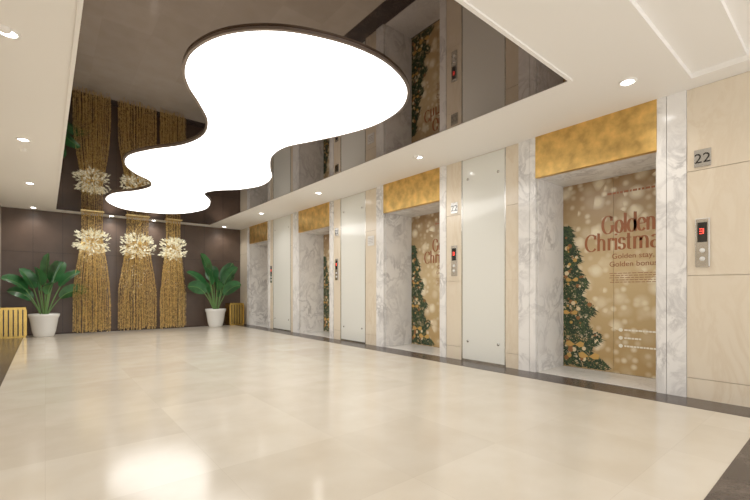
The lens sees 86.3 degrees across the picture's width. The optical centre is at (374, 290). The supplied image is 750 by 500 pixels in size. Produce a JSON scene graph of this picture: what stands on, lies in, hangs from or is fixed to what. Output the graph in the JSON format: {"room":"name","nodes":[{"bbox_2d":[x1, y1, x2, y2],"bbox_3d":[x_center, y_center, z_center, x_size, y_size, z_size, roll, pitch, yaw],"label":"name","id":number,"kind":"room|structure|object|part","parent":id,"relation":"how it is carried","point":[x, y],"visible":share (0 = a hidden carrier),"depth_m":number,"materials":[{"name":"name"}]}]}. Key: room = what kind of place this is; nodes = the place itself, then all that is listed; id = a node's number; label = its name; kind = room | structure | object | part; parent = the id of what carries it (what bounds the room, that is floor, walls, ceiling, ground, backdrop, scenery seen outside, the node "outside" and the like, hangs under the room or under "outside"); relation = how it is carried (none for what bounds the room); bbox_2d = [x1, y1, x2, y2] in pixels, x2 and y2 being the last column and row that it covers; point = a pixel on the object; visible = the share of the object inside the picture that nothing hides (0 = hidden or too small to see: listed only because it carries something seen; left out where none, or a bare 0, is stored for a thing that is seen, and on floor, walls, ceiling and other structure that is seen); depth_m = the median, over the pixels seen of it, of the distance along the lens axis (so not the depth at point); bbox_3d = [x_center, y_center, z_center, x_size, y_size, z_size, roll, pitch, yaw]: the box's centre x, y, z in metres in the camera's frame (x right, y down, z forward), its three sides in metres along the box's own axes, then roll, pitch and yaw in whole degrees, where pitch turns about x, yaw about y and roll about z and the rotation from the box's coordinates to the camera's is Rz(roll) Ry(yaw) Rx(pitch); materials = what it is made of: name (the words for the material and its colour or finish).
{"room":"elevator lobby","nodes":[
{"label":"elevator lobby","id":0,"kind":"room"},
{"bbox_2d":[0,206,0,307],"bbox_3d":[-4.098,-0.565,3.556,0.200,3.230,15.100,0,0,-40],"label":"wall","id":1,"kind":"structure","parent":0,"point":[0,206],"depth_m":9.26,"materials":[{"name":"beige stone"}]},
{"bbox_2d":[1,207,239,333],"bbox_3d":[-6.313,-0.565,11.510,6.900,3.230,0.205,0,0,-40],"label":"wall","id":2,"kind":"structure","parent":0,"point":[27,235],"depth_m":10.75,"materials":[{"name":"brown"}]},
{"bbox_2d":[0,325,749,499],"bbox_3d":[-1.181,1.100,5.441,6.700,0.100,15.900,0,0,-40],"label":"floor","id":3,"kind":"structure","parent":0,"point":[226,412],"depth_m":3.08,"materials":[{"name":"beige tile"}]},
{"bbox_2d":[0,307,26,338],"bbox_3d":[-8.184,0.706,9.064,0.456,0.688,0.456,0,0,-40],"label":"waste bin","id":4,"kind":"object","parent":3,"relation":"on","point":[13,320],"visible":0.99,"depth_m":8.91,"materials":[{"name":"gold metal"}]},
{"bbox_2d":[0,253,87,336],"bbox_3d":[-7.601,0.072,9.274,1.452,1.956,0.836,0,0,-25],"label":"banana plant","id":5,"kind":"object","parent":3,"relation":"on","point":[44,324],"visible":1,"depth_m":9.16,"materials":[{"name":"green plant"}]},
{"bbox_3d":[-7.648,0.787,9.247,0.580,0.525,0.580,0,0,-40],"label":"planter pot","id":6,"kind":"part","parent":5,"relation":"part of","materials":[{"name":"white ceramic"}]},
{"bbox_2d":[187,253,240,326],"bbox_3d":[-4.742,-0.030,11.780,1.528,2.160,1.030,0,0,-40],"label":"banana plant","id":7,"kind":"object","parent":3,"relation":"on","point":[215,316],"visible":1,"depth_m":11.73,"materials":[{"name":"green plant"}]},
{"bbox_3d":[-4.703,0.787,11.805,0.580,0.525,0.580,0,0,-40],"label":"planter pot","id":8,"kind":"part","parent":7,"relation":"part of","materials":[{"name":"white ceramic"}]},
{"bbox_2d":[225,302,243,325],"bbox_3d":[-4.377,0.706,12.462,0.456,0.688,0.456,0,0,-40],"label":"waste bin","id":9,"kind":"object","parent":3,"relation":"on","point":[234,313],"visible":1,"depth_m":12.31,"materials":[{"name":"gold metal"}]},
{"bbox_2d":[247,90,686,396],"bbox_3d":[-0.454,-0.465,8.238,0.040,3.030,11.110,0,0,-40],"label":"pilaster faces","id":10,"kind":"object","parent":3,"relation":"on","point":[671,109],"visible":0.91,"depth_m":4.12,"materials":[{"name":"white stone"}]},
{"bbox_2d":[0,0,749,229],"bbox_3d":[-1.435,-2.115,5.750,6.700,0.270,15.100,0,0,-40],"label":"ceiling","id":11,"kind":"structure","parent":0,"point":[670,47],"depth_m":3.65,"materials":[{"name":"white paint"}]},
{"bbox_2d":[0,24,10,33],"bbox_3d":[-2.793,-1.965,3.011,0.090,0.030,0.090,0,0,-40],"label":"smoke detector","id":12,"kind":"object","parent":11,"relation":"attached to","point":[4,29],"visible":1,"depth_m":3.00,"materials":[{"name":"white paint"}]},
{"bbox_2d":[0,28,21,39],"bbox_3d":[-2.809,-1.974,3.062,0.156,0.012,0.156,0,0,-40],"label":"recessed light","id":13,"kind":"object","parent":11,"relation":"in","point":[14,35],"visible":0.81,"depth_m":3.09,"materials":[{"name":"white paint"}]},
{"bbox_2d":[16,137,30,141],"bbox_3d":[-4.590,-1.974,5.223,0.156,0.012,0.156,0,0,-40],"label":"recessed light","id":14,"kind":"object","parent":11,"relation":"in","point":[22,139],"visible":1,"depth_m":5.22,"materials":[{"name":"white paint"}]},
{"bbox_2d":[71,210,110,332],"bbox_3d":[-7.004,-0.474,9.898,0.820,3.011,0.489,0,0,-40],"label":"curtain","id":15,"kind":"object","parent":11,"relation":"hanging from","point":[86,243],"visible":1,"depth_m":9.86,"materials":[{"name":"gold fabric"}]},
{"bbox_3d":[-7.002,-1.959,9.909,0.468,0.018,0.200,0,0,-40],"label":"ceiling plate","id":16,"kind":"part","parent":15,"relation":"part of","materials":[{"name":"gold metal"}]},
{"bbox_2d":[118,214,156,329],"bbox_3d":[-6.244,-0.481,10.527,0.886,2.997,0.520,0,0,-40],"label":"curtain","id":17,"kind":"object","parent":11,"relation":"hanging from","point":[139,244],"visible":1,"depth_m":10.50,"materials":[{"name":"gold fabric"}]},
{"bbox_3d":[-6.246,-1.959,10.533,0.540,0.018,0.200,0,0,-40],"label":"ceiling plate","id":18,"kind":"part","parent":17,"relation":"part of","materials":[{"name":"gold metal"}]},
{"bbox_2d":[158,219,187,328],"bbox_3d":[-5.607,-0.466,11.078,0.772,3.027,0.521,0,0,-40],"label":"curtain","id":19,"kind":"object","parent":11,"relation":"hanging from","point":[175,255],"visible":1,"depth_m":11.04,"materials":[{"name":"gold fabric"}]},
{"bbox_2d":[104,26,409,213],"bbox_3d":[-2.849,-1.957,6.594,2.214,0.022,8.724,0,0,-40],"label":"recessed light","id":20,"kind":"object","parent":11,"relation":"in","point":[260,92],"visible":1,"depth_m":4.18,"materials":[{"name":"white"}]},
{"bbox_2d":[56,0,566,224],"bbox_3d":[-2.946,-1.984,6.702,3.580,0.032,10.610,0,0,-39],"label":"panel","id":21,"kind":"object","parent":11,"relation":"attached to","point":[130,93],"depth_m":3.74,"materials":[{"name":"mirror"}]},
{"bbox_2d":[54,0,572,224],"bbox_3d":[-2.946,-1.976,6.702,3.640,0.028,10.670,0,0,-40],"label":"ceiling trim","id":22,"kind":"structure","parent":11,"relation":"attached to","point":[467,5],"depth_m":3.61,"materials":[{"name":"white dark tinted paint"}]},
{"bbox_2d":[618,77,636,86],"bbox_3d":[2.389,-1.974,3.784,0.156,0.012,0.156,0,0,-40],"label":"recessed light","id":23,"kind":"object","parent":11,"relation":"in","point":[628,81],"visible":1,"depth_m":3.78,"materials":[{"name":"white paint"}]},
{"bbox_2d":[240,71,749,406],"bbox_3d":[0.790,-0.465,7.520,1.015,3.030,15.000,0,0,-40],"label":"wall","id":24,"kind":"structure","parent":0,"point":[718,112],"depth_m":3.85,"materials":[{"name":"beige stone"}]},
{"bbox_2d":[249,221,267,327],"bbox_3d":[-3.177,-0.465,12.090,0.753,3.030,1.302,0,0,-40],"label":"elevator","id":25,"kind":"object","parent":24,"relation":"attached to","point":[258,234],"visible":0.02,"depth_m":12.48,"materials":[{"name":"white stone"}]},
{"bbox_2d":[270,266,271,282],"bbox_3d":[-2.900,-0.465,11.178,0.025,0.470,0.110,0,0,-40],"label":"panel","id":26,"kind":"object","parent":24,"relation":"attached to","point":[270,266],"visible":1,"depth_m":11.18,"materials":[{"name":"metal"}]},
{"bbox_2d":[274,215,289,329],"bbox_3d":[-2.492,-0.475,10.724,0.012,2.990,1.000,0,0,-40],"label":"sheet","id":27,"kind":"object","parent":24,"relation":"attached to","point":[281,229],"visible":1,"depth_m":10.69,"materials":[{"name":"white"}]},
{"bbox_2d":[273,214,290,331],"bbox_3d":[-2.494,-0.465,10.722,0.017,3.030,1.040,0,0,-40],"label":"frame","id":28,"kind":"object","parent":24,"relation":"attached to","point":[290,214],"visible":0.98,"depth_m":10.52,"materials":[{"name":"metal"}]},
{"bbox_2d":[298,202,328,337],"bbox_3d":[-1.174,-0.465,9.659,0.753,3.030,1.402,0,0,-40],"label":"elevator","id":29,"kind":"object","parent":24,"relation":"attached to","point":[313,222],"visible":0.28,"depth_m":10.14,"materials":[{"name":"white stone"}]},
{"bbox_2d":[335,259,337,279],"bbox_3d":[-0.833,-0.465,8.670,0.025,0.470,0.110,0,0,-40],"label":"panel","id":30,"kind":"object","parent":24,"relation":"attached to","point":[336,260],"visible":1,"depth_m":8.66,"materials":[{"name":"metal"}]},
{"bbox_2d":[335,228,338,235],"bbox_3d":[-0.829,-1.280,8.673,0.016,0.170,0.130,0,0,-40],"label":"number sign","id":31,"kind":"object","parent":24,"relation":"attached to","point":[336,229],"visible":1,"depth_m":8.66,"materials":[{"name":"metal"}]},
{"bbox_2d":[341,192,364,341],"bbox_3d":[-0.454,-0.475,8.251,0.012,2.990,0.830,0,0,-40],"label":"sheet","id":32,"kind":"object","parent":24,"relation":"attached to","point":[353,217],"visible":1,"depth_m":8.23,"materials":[{"name":"white"}]},
{"bbox_2d":[341,191,365,343],"bbox_3d":[-0.456,-0.465,8.249,0.017,3.030,0.870,0,0,-40],"label":"frame","id":33,"kind":"object","parent":24,"relation":"attached to","point":[365,191],"visible":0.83,"depth_m":7.91,"materials":[{"name":"metal"}]},
{"bbox_2d":[368,235,373,245],"bbox_3d":[-0.082,-0.975,7.767,0.015,0.190,0.190,0,0,-40],"label":"plate","id":34,"kind":"object","parent":24,"relation":"attached to","point":[370,238],"visible":1,"depth_m":7.76,"materials":[{"name":"white"}]},
{"bbox_2d":[0,324,749,499],"bbox_3d":[-2.521,1.048,6.281,5.700,0.003,12.700,0,0,-40],"label":"trim","id":35,"kind":"structure","parent":24,"relation":"attached to","point":[734,483],"depth_m":4.38,"materials":[{"name":"stone"}]},
{"bbox_2d":[383,167,439,355],"bbox_3d":[0.881,-0.465,7.167,0.753,3.030,1.382,0,0,-40],"label":"elevator","id":36,"kind":"object","parent":24,"relation":"attached to","point":[411,205],"visible":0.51,"depth_m":7.57,"materials":[{"name":"white stone"}]},
{"bbox_2d":[424,223,439,283],"bbox_3d":[1.241,-0.681,7.271,0.005,1.147,0.949,0,0,-40],"label":"print","id":37,"kind":"object","parent":36,"relation":"attached to","point":[431,230],"depth_m":7.48,"materials":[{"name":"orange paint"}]},
{"bbox_2d":[451,245,456,275],"bbox_3d":[1.222,-0.465,6.178,0.025,0.470,0.110,0,0,-40],"label":"panel","id":38,"kind":"object","parent":24,"relation":"attached to","point":[453,248],"visible":1,"depth_m":6.17,"materials":[{"name":"metal"}]},
{"bbox_2d":[451,202,457,213],"bbox_3d":[1.226,-1.280,6.181,0.016,0.170,0.130,0,0,-40],"label":"number sign","id":39,"kind":"object","parent":24,"relation":"attached to","point":[454,206],"visible":1,"depth_m":6.17,"materials":[{"name":"metal"}]},
{"bbox_2d":[461,147,505,366],"bbox_3d":[1.564,-0.465,5.799,0.017,3.030,0.760,0,0,-40],"label":"frame","id":40,"kind":"object","parent":24,"relation":"attached to","point":[462,358],"visible":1,"depth_m":6.07,"materials":[{"name":"metal"}]},
{"bbox_2d":[463,148,504,364],"bbox_3d":[1.566,-0.475,5.801,0.012,2.990,0.720,0,0,-40],"label":"wall panel","id":41,"kind":"object","parent":24,"relation":"attached to","point":[484,192],"visible":1,"depth_m":5.79,"materials":[{"name":"white"}]},
{"bbox_2d":[535,99,656,391],"bbox_3d":[2.772,-0.465,4.873,0.753,3.030,1.327,0,0,-40],"label":"elevator","id":42,"kind":"object","parent":24,"relation":"attached to","point":[596,178],"visible":0.98,"depth_m":5.07,"materials":[{"name":"white stone"}]},
{"bbox_2d":[585,185,655,282],"bbox_3d":[3.114,-0.681,4.999,0.005,1.147,0.949,0,0,-40],"label":"print","id":43,"kind":"object","parent":42,"relation":"attached to","point":[620,224],"depth_m":5.02,"materials":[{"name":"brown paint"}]},
{"bbox_2d":[619,328,655,349],"bbox_3d":[3.215,0.588,4.877,0.004,0.248,0.442,0,0,-40],"label":"print","id":44,"kind":"object","parent":42,"relation":"attached to","point":[629,338],"depth_m":4.89,"materials":[{"name":"white"}]},
{"bbox_2d":[695,218,709,266],"bbox_3d":[3.146,-0.465,3.844,0.025,0.470,0.110,0,0,-40],"label":"panel","id":45,"kind":"object","parent":24,"relation":"attached to","point":[702,225],"visible":1,"depth_m":3.84,"materials":[{"name":"metal"}]},
{"bbox_2d":[694,147,710,167],"bbox_3d":[3.150,-1.280,3.847,0.016,0.170,0.130,0,0,-40],"label":"number sign","id":46,"kind":"object","parent":24,"relation":"attached to","point":[702,157],"visible":1,"depth_m":3.84,"materials":[{"name":"metal"}]}
]}

